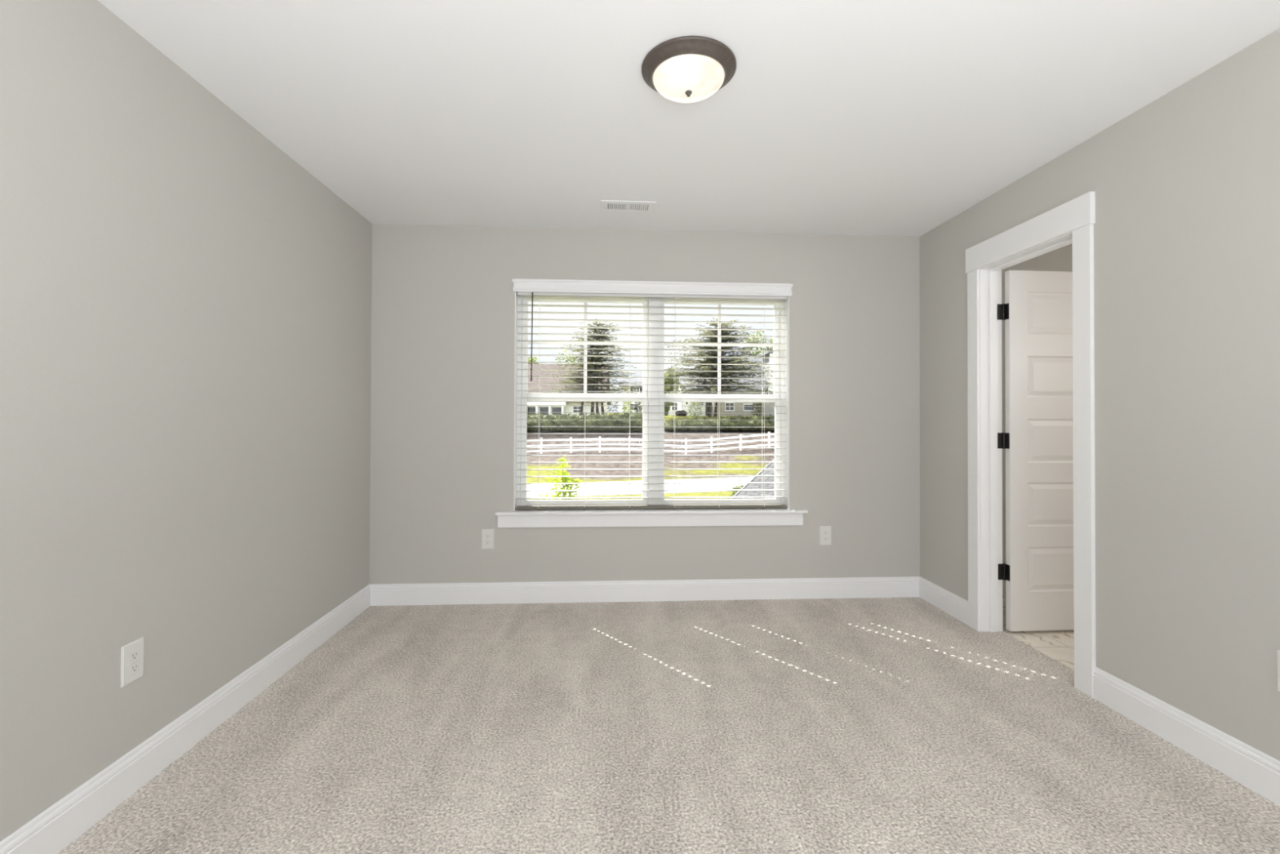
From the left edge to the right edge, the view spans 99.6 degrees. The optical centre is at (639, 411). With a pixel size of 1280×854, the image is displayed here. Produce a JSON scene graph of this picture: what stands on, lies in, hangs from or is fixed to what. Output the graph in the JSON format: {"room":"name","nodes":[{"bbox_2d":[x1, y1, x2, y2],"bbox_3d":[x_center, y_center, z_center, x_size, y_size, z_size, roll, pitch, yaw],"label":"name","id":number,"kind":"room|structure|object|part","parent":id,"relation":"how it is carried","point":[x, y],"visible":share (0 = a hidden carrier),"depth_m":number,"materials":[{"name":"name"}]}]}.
{"room":"empty bedroom","nodes":[
{"label":"empty bedroom","id":0,"kind":"room"},
{"bbox_2d":[0,0,372,840],"bbox_3d":[-1.636,-0.011,0.851,0.120,2.440,5.526,0,-1,-3],"label":"wall","id":1,"kind":"structure","parent":0,"point":[185,307],"depth_m":1.79,"materials":[{"name":"beige paint"}]},
{"bbox_2d":[120,636,143,688],"bbox_3d":[-1.625,0.802,1.734,0.008,0.128,0.080,0,-1,-3],"label":"wall outlet","id":2,"kind":"object","parent":1,"relation":"attached to","point":[131,653],"visible":1,"depth_m":1.73,"materials":[{"name":"white plastic"}]},
{"bbox_2d":[129,648,138,662],"bbox_3d":[-1.622,0.783,1.734,0.002,0.028,0.033,0,-1,-3],"label":"receptacle","id":3,"kind":"object","parent":2,"relation":"attached to","point":[134,653],"depth_m":1.73,"materials":[{"name":"grey plastic"}]},
{"bbox_2d":[129,661,138,674],"bbox_3d":[-1.622,0.822,1.734,0.002,0.028,0.033,0,-1,-3],"label":"receptacle","id":4,"kind":"object","parent":2,"relation":"attached to","point":[134,665],"depth_m":1.73,"materials":[{"name":"grey plastic"}]},
{"bbox_2d":[0,584,370,853],"bbox_3d":[-1.572,1.143,0.828,0.014,0.134,5.256,0,-1,-3],"label":"baseboard","id":5,"kind":"structure","parent":1,"relation":"attached to","point":[60,824],"depth_m":1.83,"materials":[{"name":"white paint"}]},
{"bbox_2d":[57,595,1279,853],"bbox_3d":[1.167,1.281,0.999,5.745,0.120,5.526,0,-1,-3],"label":"floor","id":6,"kind":"structure","parent":0,"point":[856,725],"depth_m":1.96,"materials":[{"name":"beige carpet"}]},
{"bbox_2d":[97,0,1279,236],"bbox_3d":[1.137,-1.294,1.008,6.225,0.150,6.056,0,-1,-3],"label":"ceiling","id":7,"kind":"structure","parent":0,"point":[865,117],"depth_m":2.07,"materials":[{"name":"paint"}]},
{"bbox_2d":[600,200,656,213],"bbox_3d":[-0.070,-1.196,3.168,0.316,0.012,0.168,0,-1,-3],"label":"ceiling vent","id":8,"kind":"object","parent":7,"relation":"in","point":[610,206],"visible":1,"depth_m":3.16,"materials":[{"name":"white metal"}]},
{"bbox_2d":[641,35,736,102],"bbox_3d":[0.172,-1.163,1.911,0.333,0.101,0.333,0,-1,-3],"label":"ceiling light","id":9,"kind":"object","parent":7,"relation":"attached to","point":[686,68],"visible":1,"depth_m":1.83,"materials":[{"name":"white glass"}]},
{"bbox_3d":[0.172,-1.154,1.911,0.252,0.051,0.252,0,-1,-3],"label":"lamp shade","id":10,"kind":"part","parent":9,"relation":"part of","materials":[{"name":"white glass"}]},
{"bbox_2d":[368,224,1072,595],"bbox_3d":[1.078,0.028,3.699,5.625,2.440,0.150,0,-1,-3],"label":"wall","id":11,"kind":"structure","parent":0,"point":[442,467],"depth_m":3.56,"materials":[{"name":"beige paint"}]},
{"bbox_2d":[481,528,494,548],"bbox_3d":[-0.983,0.824,3.493,0.080,0.128,0.008,0,-1,-3],"label":"wall outlet","id":12,"kind":"object","parent":11,"relation":"attached to","point":[487,535],"visible":1,"depth_m":3.49,"materials":[{"name":"white plastic"}]},
{"bbox_2d":[484,533,490,537],"bbox_3d":[-0.982,0.804,3.490,0.033,0.028,0.002,0,-1,-3],"label":"receptacle","id":13,"kind":"object","parent":12,"relation":"attached to","point":[486,535],"depth_m":3.49,"materials":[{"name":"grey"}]},
{"bbox_2d":[484,539,490,544],"bbox_3d":[-0.983,0.844,3.490,0.033,0.028,0.002,0,-1,-3],"label":"receptacle","id":14,"kind":"object","parent":12,"relation":"attached to","point":[486,541],"depth_m":3.49,"materials":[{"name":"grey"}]},
{"bbox_2d":[368,576,919,605],"bbox_3d":[0.084,1.176,3.548,3.632,0.134,0.014,0,-1,-3],"label":"baseboard","id":15,"kind":"structure","parent":11,"relation":"attached to","point":[542,592],"depth_m":3.54,"materials":[{"name":"white paint"}]},
{"bbox_2d":[494,292,808,527],"bbox_3d":[0.088,-0.026,3.622,2.044,1.561,0.200,0,-1,-3],"label":"window","id":16,"kind":"structure","parent":11,"relation":"in","point":[748,516],"depth_m":3.64,"materials":[{"name":"white paint"}]},
{"bbox_3d":[-0.371,0.261,3.639,0.849,0.727,0.026,0,-1,-3],"label":"sash","id":17,"kind":"part","parent":16,"relation":"part of","materials":[{"name":"white plastic"}]},
{"bbox_3d":[-0.370,-0.432,3.676,0.849,0.688,0.026,0,-1,-3],"label":"sash","id":18,"kind":"part","parent":16,"relation":"part of","materials":[{"name":"white plastic"}]},
{"bbox_2d":[527,302,642,393],"bbox_3d":[-0.370,-0.433,3.670,0.777,0.618,0.006,0,-1,-3],"label":"grille","id":19,"kind":"object","parent":16,"relation":"attached to","point":[584,344],"depth_m":3.67,"materials":[{"name":"white plastic"}]},
{"bbox_2d":[511,278,792,510],"bbox_3d":[0.090,-0.101,3.588,1.850,1.504,0.107,0,-1,-3],"label":"window blind","id":20,"kind":"object","parent":16,"relation":"attached to","point":[538,289],"visible":1,"depth_m":3.59,"materials":[{"name":"white plastic"}]},
{"bbox_3d":[-0.666,-0.067,3.570,0.002,1.406,0.055,0,-1,-3],"label":"ladder cord","id":21,"kind":"part","parent":20,"relation":"part of","materials":[{"name":"white fabric"}]},
{"bbox_3d":[-0.364,-0.066,3.587,0.002,1.406,0.055,0,-1,-3],"label":"ladder cord","id":22,"kind":"part","parent":20,"relation":"part of","materials":[{"name":"white fabric"}]},
{"bbox_3d":[-0.067,-0.064,3.604,0.002,1.406,0.055,0,-1,-3],"label":"ladder cord","id":23,"kind":"part","parent":20,"relation":"part of","materials":[{"name":"white fabric"}]},
{"bbox_3d":[0.086,0.636,3.606,1.795,0.019,0.050,0,-1,-3],"label":"rail","id":24,"kind":"part","parent":20,"relation":"part of","materials":[{"name":"grey plastic"}]},
{"bbox_3d":[0.233,-0.063,3.621,0.002,1.406,0.055,0,-1,-3],"label":"ladder cord","id":25,"kind":"part","parent":20,"relation":"part of","materials":[{"name":"white fabric"}]},
{"bbox_3d":[0.530,-0.062,3.638,0.002,1.406,0.055,0,-1,-3],"label":"ladder cord","id":26,"kind":"part","parent":20,"relation":"part of","materials":[{"name":"white fabric"}]},
{"bbox_3d":[0.834,-0.061,3.655,0.002,1.406,0.055,0,-1,-3],"label":"ladder cord","id":27,"kind":"part","parent":20,"relation":"part of","materials":[{"name":"white fabric"}]},
{"bbox_3d":[0.990,-0.386,3.622,0.015,0.776,0.030,1,-1,-30],"label":"pull cord","id":28,"kind":"part","parent":20,"relation":"part of","materials":[{"name":"white fabric"}]},
{"bbox_3d":[0.546,-0.428,3.729,0.837,0.688,0.026,0,-1,-3],"label":"sash","id":29,"kind":"part","parent":16,"relation":"part of","materials":[{"name":"white plastic"}]},
{"bbox_2d":[664,304,773,394],"bbox_3d":[0.546,-0.429,3.723,0.765,0.618,0.006,0,-1,-3],"label":"grille","id":30,"kind":"object","parent":16,"relation":"attached to","point":[718,305],"depth_m":3.72,"materials":[{"name":"white plastic"}]},
{"bbox_3d":[0.545,0.264,3.692,0.837,0.727,0.026,0,-1,-3],"label":"sash","id":31,"kind":"part","parent":16,"relation":"part of","materials":[{"name":"white plastic"}]},
{"bbox_2d":[819,525,831,545],"bbox_3d":[1.243,0.831,3.621,0.080,0.128,0.008,0,-1,-3],"label":"wall outlet","id":32,"kind":"object","parent":11,"relation":"attached to","point":[824,531],"visible":1,"depth_m":3.62,"materials":[{"name":"white plastic"}]},
{"bbox_2d":[822,530,827,534],"bbox_3d":[1.243,0.811,3.618,0.033,0.028,0.002,0,-1,-3],"label":"receptacle","id":33,"kind":"object","parent":32,"relation":"attached to","point":[824,532],"depth_m":3.62,"materials":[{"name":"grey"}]},
{"bbox_2d":[822,536,827,540],"bbox_3d":[1.243,0.851,3.618,0.033,0.028,0.002,0,-1,-3],"label":"receptacle","id":34,"kind":"object","parent":32,"relation":"attached to","point":[824,538],"depth_m":3.62,"materials":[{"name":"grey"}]},
{"bbox_2d":[919,28,1279,760],"bbox_3d":[2.111,0.004,0.990,0.114,2.440,5.376,0,-1,-3],"label":"wall","id":35,"kind":"structure","parent":0,"point":[1186,185],"depth_m":2.02,"materials":[{"name":"beige paint"}]},
{"bbox_2d":[919,576,968,625],"bbox_3d":[1.904,1.181,3.401,0.014,0.134,0.515,0,-1,-3],"label":"baseboard","id":36,"kind":"structure","parent":35,"relation":"attached to","point":[946,601],"depth_m":3.37,"materials":[{"name":"white paint"}]},
{"bbox_2d":[965,191,1095,697],"bbox_3d":[2.003,0.144,2.754,0.149,2.194,0.825,0,-1,-3],"label":"door frame","id":37,"kind":"structure","parent":35,"relation":"attached to","point":[1072,222],"depth_m":2.85,"materials":[{"name":"white paint"}]},
{"bbox_3d":[1.923,0.217,3.112,0.018,2.055,0.084,0,-1,-3],"label":"casing","id":38,"kind":"part","parent":37,"relation":"part of","materials":[{"name":"white paint"}]},
{"bbox_3d":[1.944,-0.883,2.761,0.024,0.139,0.825,0,-1,-3],"label":"head casing","id":39,"kind":"part","parent":37,"relation":"part of","materials":[{"name":"white paint"}]},
{"bbox_3d":[1.964,0.210,2.392,0.018,2.055,0.092,0,-1,-3],"label":"casing","id":40,"kind":"part","parent":37,"relation":"part of","materials":[{"name":"white paint"}]},
{"bbox_2d":[997,270,1074,631],"bbox_3d":[2.361,0.219,3.044,0.654,2.026,0.106,0,-1,-4],"label":"door","id":41,"kind":"structure","parent":35,"relation":"in","point":[1037,311],"depth_m":3.05,"materials":[{"name":"white paint"}]},
{"bbox_2d":[1093,666,1279,805],"bbox_3d":[2.077,1.151,0.374,0.014,0.134,3.932,0,-1,-3],"label":"baseboard","id":42,"kind":"structure","parent":35,"relation":"attached to","point":[1259,771],"depth_m":1.94,"materials":[{"name":"white paint"}]},
{"bbox_2d":[1277,649,1279,691],"bbox_3d":[2.008,0.815,1.663,0.008,0.128,0.080,0,-1,-3],"label":"wall outlet","id":43,"kind":"object","parent":35,"relation":"attached to","point":[1278,651],"visible":1,"depth_m":1.70,"materials":[{"name":"white plastic"}]},
{"label":"outside","id":44,"kind":"structure","parent":0,"visible":0},
{"bbox_2d":[526,413,774,499],"bbox_3d":[-0.008,2.393,102.081,130.997,5.690,202.340,0,-1,-3],"label":"ground","id":45,"kind":"structure","parent":44,"point":[529,437],"depth_m":41.84,"materials":[{"name":"green plant"}]},
{"bbox_2d":[528,355,539,364],"bbox_3d":[-19.967,-4.759,88.152,8.396,10.839,8.111,0,-1,0],"label":"leafy tree","id":46,"kind":"object","parent":45,"relation":"on","point":[529,357],"visible":0.02,"depth_m":88.61,"materials":[{"name":"green plant"}]},
{"bbox_2d":[539,492,555,499],"bbox_3d":[-2.493,3.344,14.984,0.668,2.211,0.732,0,-1,25],"label":"sapling","id":47,"kind":"object","parent":45,"relation":"on","point":[547,494],"visible":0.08,"depth_m":14.99,"materials":[{"name":"green plant"}]},
{"bbox_2d":[544,453,582,499],"bbox_3d":[-2.024,2.776,13.929,1.117,3.328,1.212,1,-1,-35],"label":"sapling","id":48,"kind":"object","parent":45,"relation":"on","point":[565,480],"visible":0.26,"depth_m":13.92,"materials":[{"name":"green plant"}]},
{"bbox_2d":[527,364,610,415],"bbox_3d":[-12.495,-2.654,70.930,16.704,7.176,12.200,0,-1,0],"label":"house","id":49,"kind":"structure","parent":45,"relation":"on","point":[550,410],"depth_m":67.04,"materials":[{"name":"white"}]},
{"bbox_3d":[-13.134,-0.029,65.486,1.100,0.921,0.026,0,-1,0],"label":"pane","id":50,"kind":"part","parent":49,"relation":"part of","materials":[{"name":"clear glass"}]},
{"bbox_3d":[-12.408,-0.032,64.943,0.240,1.212,0.120,0,-1,0],"label":"porch post","id":51,"kind":"part","parent":49,"relation":"part of","materials":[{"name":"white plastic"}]},
{"bbox_3d":[-11.584,-0.024,65.486,1.100,0.921,0.026,0,-1,0],"label":"pane","id":52,"kind":"part","parent":49,"relation":"part of","materials":[{"name":"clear glass"}]},
{"bbox_3d":[-10.081,-0.018,65.486,1.100,0.921,0.026,0,-1,0],"label":"pane","id":53,"kind":"part","parent":49,"relation":"part of","materials":[{"name":"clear glass"}]},
{"bbox_3d":[-7.560,-0.228,65.488,1.000,0.776,0.026,0,-1,0],"label":"pane","id":54,"kind":"part","parent":49,"relation":"part of","materials":[{"name":"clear glass"}]},
{"bbox_2d":[556,349,588,364],"bbox_3d":[-14.456,-6.560,118.299,11.408,14.486,8.279,0,-1,0],"label":"leafy tree","id":55,"kind":"object","parent":45,"relation":"on","point":[566,360],"visible":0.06,"depth_m":116.69,"materials":[{"name":"green plant"}]},
{"bbox_2d":[526,411,642,431],"bbox_3d":[-8.320,0.828,47.889,19.717,1.858,2.616,0,-1,0],"label":"hedge","id":56,"kind":"object","parent":45,"relation":"on","point":[620,422],"visible":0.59,"depth_m":47.13,"materials":[{"name":"green plant"}]},
{"bbox_2d":[533,318,642,416],"bbox_3d":[-5.147,-4.429,56.407,11.874,10.133,11.508,0,-1,28],"label":"conifer","id":57,"kind":"object","parent":45,"relation":"on","point":[590,338],"visible":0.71,"depth_m":56.01,"materials":[{"name":"green plant"}]},
{"bbox_2d":[606,384,618,415],"bbox_3d":[-2.517,-0.447,50.219,1.189,4.134,1.198,0,-1,0],"label":"shrub","id":58,"kind":"object","parent":45,"relation":"on","point":[609,402],"visible":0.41,"depth_m":50.12,"materials":[{"name":"green plant"}]},
{"bbox_2d":[621,392,633,414],"bbox_3d":[-1.181,-0.199,50.609,1.132,3.553,1.146,0,-1,0],"label":"shrub","id":59,"kind":"object","parent":45,"relation":"on","point":[628,402],"visible":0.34,"depth_m":50.49,"materials":[{"name":"green plant"}]},
{"bbox_2d":[633,401,642,414],"bbox_3d":[-0.156,0.096,50.419,0.943,3.231,0.950,0,-1,0],"label":"shrub","id":60,"kind":"object","parent":45,"relation":"on","point":[637,406],"visible":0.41,"depth_m":50.34,"materials":[{"name":"green plant"}]},
{"bbox_2d":[618,370,678,414],"bbox_3d":[1.502,-2.891,88.334,9.453,7.729,10.400,0,-1,0],"label":"house","id":61,"kind":"structure","parent":45,"relation":"on","point":[637,373],"depth_m":84.03,"materials":[{"name":"white"}]},
{"bbox_3d":[-0.992,-0.697,83.994,1.000,0.870,0.026,0,-1,0],"label":"pane","id":62,"kind":"part","parent":61,"relation":"part of","materials":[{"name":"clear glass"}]},
{"bbox_3d":[5.348,-0.799,83.996,1.000,1.119,0.026,0,-1,0],"label":"pane","id":63,"kind":"part","parent":61,"relation":"part of","materials":[{"name":"white glass"}]},
{"bbox_2d":[526,431,774,453],"bbox_3d":[-0.009,2.632,43.476,30.041,2.659,0.172,0,-1,0],"label":"rail fence","id":64,"kind":"object","parent":45,"relation":"on","point":[571,450],"visible":0.52,"depth_m":43.45,"materials":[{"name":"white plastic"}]},
{"bbox_3d":[-7.928,2.874,43.473,0.170,1.500,0.170,0,-1,0],"label":"post","id":65,"kind":"part","parent":64,"relation":"part of","materials":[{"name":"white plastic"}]},
{"bbox_3d":[-5.546,2.818,43.474,0.170,1.500,0.170,0,-1,0],"label":"post","id":66,"kind":"part","parent":64,"relation":"part of","materials":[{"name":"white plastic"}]},
{"bbox_3d":[-3.228,2.756,43.474,0.170,1.500,0.170,0,-1,0],"label":"post","id":67,"kind":"part","parent":64,"relation":"part of","materials":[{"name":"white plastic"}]},
{"bbox_3d":[-0.007,2.087,43.481,29.740,1.309,0.040,0,-1,0],"label":"rail","id":68,"kind":"part","parent":64,"relation":"part of","materials":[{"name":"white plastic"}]},
{"bbox_3d":[-0.009,2.507,43.477,29.740,1.309,0.040,0,-1,0],"label":"rail","id":69,"kind":"part","parent":64,"relation":"part of","materials":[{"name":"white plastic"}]},
{"bbox_3d":[-0.010,2.927,43.473,29.740,1.309,0.040,0,-1,0],"label":"rail","id":70,"kind":"part","parent":64,"relation":"part of","materials":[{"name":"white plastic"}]},
{"bbox_3d":[3.691,2.909,43.473,0.170,1.500,0.170,0,-1,0],"label":"post","id":71,"kind":"part","parent":64,"relation":"part of","materials":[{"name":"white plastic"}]},
{"bbox_3d":[5.752,2.800,43.474,0.170,1.500,0.170,0,-1,0],"label":"post","id":72,"kind":"part","parent":64,"relation":"part of","materials":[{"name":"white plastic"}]},
{"bbox_3d":[8.102,2.589,43.476,0.170,1.500,0.170,0,-1,0],"label":"post","id":73,"kind":"part","parent":64,"relation":"part of","materials":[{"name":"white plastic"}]},
{"bbox_3d":[10.388,2.391,43.478,0.170,1.500,0.170,0,-1,0],"label":"post","id":74,"kind":"part","parent":64,"relation":"part of","materials":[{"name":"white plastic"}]},
{"bbox_2d":[663,366,679,415],"bbox_3d":[3.412,-2.526,70.040,3.350,6.895,3.145,0,-1,0],"label":"leafy tree","id":75,"kind":"object","parent":45,"relation":"on","point":[667,407],"visible":0.41,"depth_m":69.54,"materials":[{"name":"green plant"}]},
{"bbox_2d":[675,409,687,416],"bbox_3d":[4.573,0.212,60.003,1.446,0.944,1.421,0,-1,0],"label":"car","id":76,"kind":"object","parent":45,"relation":"on","point":[678,413],"visible":0.98,"depth_m":59.68,"materials":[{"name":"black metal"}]},
{"bbox_2d":[677,377,705,415],"bbox_3d":[6.799,-1.742,72.522,3.318,5.469,9.400,0,-1,0],"label":"house","id":77,"kind":"structure","parent":45,"relation":"on","point":[685,408],"depth_m":68.01,"materials":[{"name":"white"}]},
{"bbox_2d":[686,402,702,419],"bbox_3d":[5.132,0.125,50.939,1.510,2.895,1.474,0,-1,0],"label":"shrub","id":78,"kind":"object","parent":45,"relation":"on","point":[694,403],"visible":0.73,"depth_m":50.88,"materials":[{"name":"green plant"}]},
{"bbox_2d":[663,317,773,416],"bbox_3d":[8.550,-4.449,57.371,15.094,10.240,16.494,0,-1,14],"label":"tree","id":79,"kind":"object","parent":45,"relation":"on","point":[713,332],"visible":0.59,"depth_m":56.15,"materials":[{"name":"green plant"}]},
{"bbox_2d":[664,413,774,431],"bbox_3d":[10.803,0.830,48.399,18.076,1.959,2.592,0,-1,0],"label":"hedge","id":80,"kind":"object","parent":45,"relation":"on","point":[696,425],"visible":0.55,"depth_m":47.61,"materials":[{"name":"green plant"}]},
{"bbox_2d":[726,479,744,498],"bbox_3d":[4.011,3.646,21.957,0.945,1.793,0.757,0,-1,0],"label":"sapling","id":81,"kind":"object","parent":45,"relation":"on","point":[741,486],"visible":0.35,"depth_m":21.93,"materials":[{"name":"green plant"}]},
{"bbox_2d":[702,351,774,416],"bbox_3d":[15.737,-3.163,70.986,14.479,8.382,13.100,0,-1,0],"label":"house","id":82,"kind":"structure","parent":45,"relation":"on","point":[724,411],"depth_m":66.00,"materials":[{"name":"beige"}]},
{"bbox_3d":[10.942,-0.604,65.993,1.000,0.879,0.026,0,-1,0],"label":"pane","id":83,"kind":"part","parent":82,"relation":"part of","materials":[{"name":"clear glass"}]},
{"bbox_3d":[13.285,-0.498,65.992,1.200,0.684,0.026,0,-1,0],"label":"pane","id":84,"kind":"part","parent":82,"relation":"part of","materials":[{"name":"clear glass"}]},
{"bbox_2d":[729,457,774,498],"bbox_3d":[6.222,2.113,7.495,9.030,4.382,7.249,0,-1,34],"label":"neighbouring roof","id":85,"kind":"structure","parent":45,"relation":"on","point":[771,465],"depth_m":8.81,"materials":[{"name":"grey"}]},
{"bbox_2d":[751,393,761,417],"bbox_3d":[10.972,-0.059,50.895,1.122,3.353,1.115,0,-1,0],"label":"shrub","id":86,"kind":"object","parent":45,"relation":"on","point":[757,411],"visible":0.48,"depth_m":50.84,"materials":[{"name":"green plant"}]},
{"bbox_2d":[740,330,773,355],"bbox_3d":[20.554,-6.045,85.039,9.776,13.690,7.709,0,-1,0],"label":"leafy tree","id":87,"kind":"object","parent":45,"relation":"on","point":[757,333],"visible":0.09,"depth_m":84.64,"materials":[{"name":"green plant"}]},
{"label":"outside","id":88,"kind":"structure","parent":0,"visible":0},
{"bbox_2d":[526,476,753,497],"bbox_3d":[-10.224,4.496,30.188,71.528,0.100,6.712,0,-1,-14],"label":"street","id":89,"kind":"structure","parent":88,"point":[535,486],"depth_m":32.14,"materials":[{"name":"grey asphalt"}]}
]}

